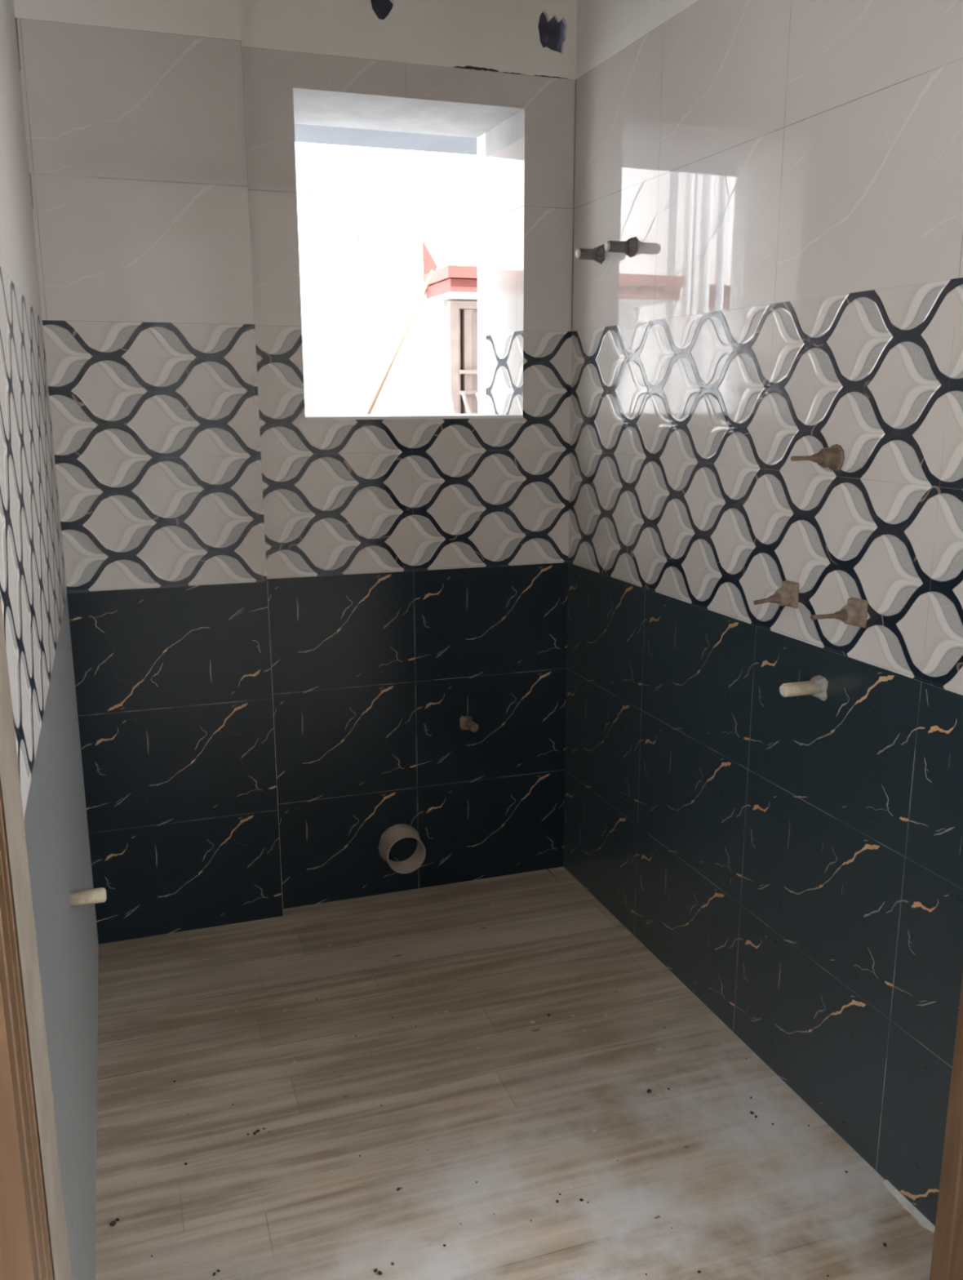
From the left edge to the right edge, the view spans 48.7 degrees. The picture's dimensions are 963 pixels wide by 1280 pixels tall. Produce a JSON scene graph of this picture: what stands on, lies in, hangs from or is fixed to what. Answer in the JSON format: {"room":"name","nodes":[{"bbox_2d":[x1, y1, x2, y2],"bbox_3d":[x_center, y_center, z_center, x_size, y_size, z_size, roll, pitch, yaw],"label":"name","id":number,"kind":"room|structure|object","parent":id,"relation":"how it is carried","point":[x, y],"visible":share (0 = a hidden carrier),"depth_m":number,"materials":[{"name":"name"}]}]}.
{"room":"building under construction","nodes":[
{"label":"building under construction","id":0,"kind":"room"},
{"bbox_2d":[0,0,98,1279],"bbox_3d":[-0.707,-0.430,1.635,0.001,2.780,1.640,-5,14,-19],"label":"wall","id":1,"kind":"structure","parent":0,"point":[42,772],"depth_m":1.51,"materials":[{"name":"grey tile"}]},
{"bbox_2d":[70,887,106,906],"bbox_3d":[-0.662,0.430,1.777,0.066,0.025,0.025,-4,14,-18],"label":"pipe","id":2,"kind":"object","parent":1,"relation":"attached to","point":[77,898],"visible":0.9,"depth_m":1.77,"materials":[{"name":"beige plastic"}]},
{"bbox_2d":[13,0,283,944],"bbox_3d":[-0.750,-0.614,2.444,0.461,2.780,0.040,-4,14,-18],"label":"wall column","id":3,"kind":"structure","parent":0,"point":[134,110],"depth_m":2.46,"materials":[{"name":"black tile"}]},
{"bbox_2d":[239,0,577,909],"bbox_3d":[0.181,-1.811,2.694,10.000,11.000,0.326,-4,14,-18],"label":"wall","id":4,"kind":"structure","parent":0,"point":[417,569],"depth_m":2.75,"materials":[{"name":"black tile"}]},
{"bbox_2d":[370,0,392,19],"bbox_3d":[-0.240,-1.468,2.482,0.100,0.110,0.035,-4,14,-18],"label":"electrical box","id":5,"kind":"object","parent":4,"relation":"attached to","point":[382,8],"visible":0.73,"depth_m":2.47,"materials":[{"name":"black plastic"}]},
{"bbox_2d":[294,123,477,155],"bbox_3d":[-0.346,-1.412,2.886,1.168,0.090,0.200,-4,14,-18],"label":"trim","id":6,"kind":"structure","parent":4,"relation":"attached to","point":[304,133],"depth_m":2.92,"materials":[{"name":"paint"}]},
{"bbox_2d":[377,823,426,873],"bbox_3d":[-0.232,0.556,2.937,0.123,0.125,0.193,-4,14,-18],"label":"pipe","id":7,"kind":"object","parent":4,"relation":"attached to","point":[396,833],"visible":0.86,"depth_m":2.88,"materials":[{"name":"grey plastic"}]},
{"bbox_2d":[305,413,523,420],"bbox_3d":[-0.217,-0.586,2.848,0.566,0.031,0.358,-4,14,-18],"label":"window sill","id":8,"kind":"structure","parent":4,"relation":"in","point":[388,416],"depth_m":2.72,"materials":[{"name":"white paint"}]},
{"bbox_2d":[459,715,478,732],"bbox_3d":[-0.035,0.230,2.888,0.044,0.045,0.059,-4,14,-18],"label":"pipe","id":9,"kind":"object","parent":4,"relation":"attached to","point":[467,722],"visible":1,"depth_m":2.88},
{"bbox_2d":[537,12,564,53],"bbox_3d":[0.162,-1.487,2.617,0.100,0.110,0.035,-4,14,-18],"label":"electrical box","id":10,"kind":"object","parent":4,"relation":"attached to","point":[552,32],"visible":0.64,"depth_m":2.60,"materials":[{"name":"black plastic"}]},
{"bbox_2d":[95,866,935,1279],"bbox_3d":[0.499,1.385,0.242,3.800,0.154,5.753,-4,14,-18],"label":"floor","id":11,"kind":"structure","parent":0,"point":[509,1097],"depth_m":2.01,"materials":[{"name":"brown wood"}]},
{"bbox_2d":[110,1220,115,1226],"bbox_3d":[-0.609,0.964,1.758,0.008,0.005,0.012,5,14,20],"label":"crumb","id":12,"kind":"object","parent":11,"relation":"on","point":[113,1223],"visible":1,"depth_m":1.76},
{"bbox_2d":[563,0,962,1226],"bbox_3d":[0.516,-0.524,2.039,0.001,2.780,1.640,-5,14,-20],"label":"wall","id":13,"kind":"structure","parent":0,"point":[786,176],"depth_m":2.00,"materials":[{"name":"black tile"}]},
{"bbox_2d":[575,244,604,264],"bbox_3d":[0.264,-0.933,2.573,0.074,0.046,0.046,-4,14,-18],"label":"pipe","id":14,"kind":"object","parent":13,"relation":"attached to","point":[597,254],"visible":0.98,"depth_m":2.56,"materials":[{"name":"grey plastic"}]},
{"bbox_2d":[604,236,637,257],"bbox_3d":[0.319,-0.896,2.422,0.078,0.044,0.047,-4,14,-18],"label":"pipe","id":15,"kind":"object","parent":13,"relation":"attached to","point":[629,246],"visible":1,"depth_m":2.41,"materials":[{"name":"grey plastic"}]},
{"bbox_2d":[753,580,799,608],"bbox_3d":[0.544,-0.082,1.964,0.091,0.049,0.042,-4,14,-18],"label":"outlet","id":16,"kind":"object","parent":13,"relation":"attached to","point":[788,594],"visible":1,"depth_m":1.96,"materials":[{"name":"plastic"}]},
{"bbox_2d":[779,675,828,701],"bbox_3d":[0.578,0.088,1.908,0.089,0.044,0.046,-4,14,-18],"label":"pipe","id":17,"kind":"object","parent":13,"relation":"attached to","point":[817,686],"visible":1,"depth_m":1.90,"materials":[{"name":"beige plastic"}]},
{"bbox_2d":[791,444,844,471],"bbox_3d":[0.573,-0.311,1.817,0.098,0.046,0.048,-4,14,-18],"label":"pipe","id":18,"kind":"object","parent":13,"relation":"attached to","point":[833,457],"visible":1,"depth_m":1.81,"materials":[{"name":"plastic"}]},
{"bbox_2d":[810,596,868,627],"bbox_3d":[0.601,-0.043,1.790,0.105,0.049,0.042,-4,14,-18],"label":"outlet","id":19,"kind":"object","parent":13,"relation":"attached to","point":[855,613],"visible":1,"depth_m":1.78,"materials":[{"name":"plastic"}]},
{"bbox_3d":[0.115,-0.290,1.011,3.800,2.780,0.140,-4,14,-18],"label":"wall","id":20,"kind":"structure","parent":0,"visible":0},
{"bbox_2d":[0,775,962,1279],"bbox_3d":[0.127,0.013,1.078,1.289,2.156,0.150,-4,14,-18],"label":"door frame","id":21,"kind":"structure","parent":20,"relation":"in","point":[25,1245],"depth_m":0.97,"materials":[{"name":"brown wood"}]},
{"label":"outside","id":22,"kind":"structure","parent":0,"visible":0},
{"bbox_3d":[-0.308,3.274,5.367,18.000,0.100,2.795,-4,14,-18],"label":"ground","id":23,"kind":"structure","parent":22,"visible":0},
{"bbox_2d":[294,142,477,414],"bbox_3d":[-0.738,-2.654,5.278,16.000,11.500,0.700,-4,14,-18],"label":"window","id":24,"kind":"structure","parent":23,"relation":"on","point":[374,224],"depth_m":5.63,"materials":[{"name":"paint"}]},
{"bbox_2d":[458,309,477,413],"bbox_3d":[0.275,-1.297,5.956,0.864,1.048,0.116,-4,14,-18],"label":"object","id":25,"kind":"structure","parent":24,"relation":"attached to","point":[468,318],"depth_m":5.79,"materials":[{"name":"paint"}]},
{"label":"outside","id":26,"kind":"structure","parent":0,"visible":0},
{"bbox_2d":[366,269,434,414],"bbox_3d":[-0.743,-0.716,5.282,1.085,2.172,0.022,-4,14,-18],"label":"pole","id":27,"kind":"object","parent":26,"point":[426,284],"visible":0.35,"depth_m":5.23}
]}

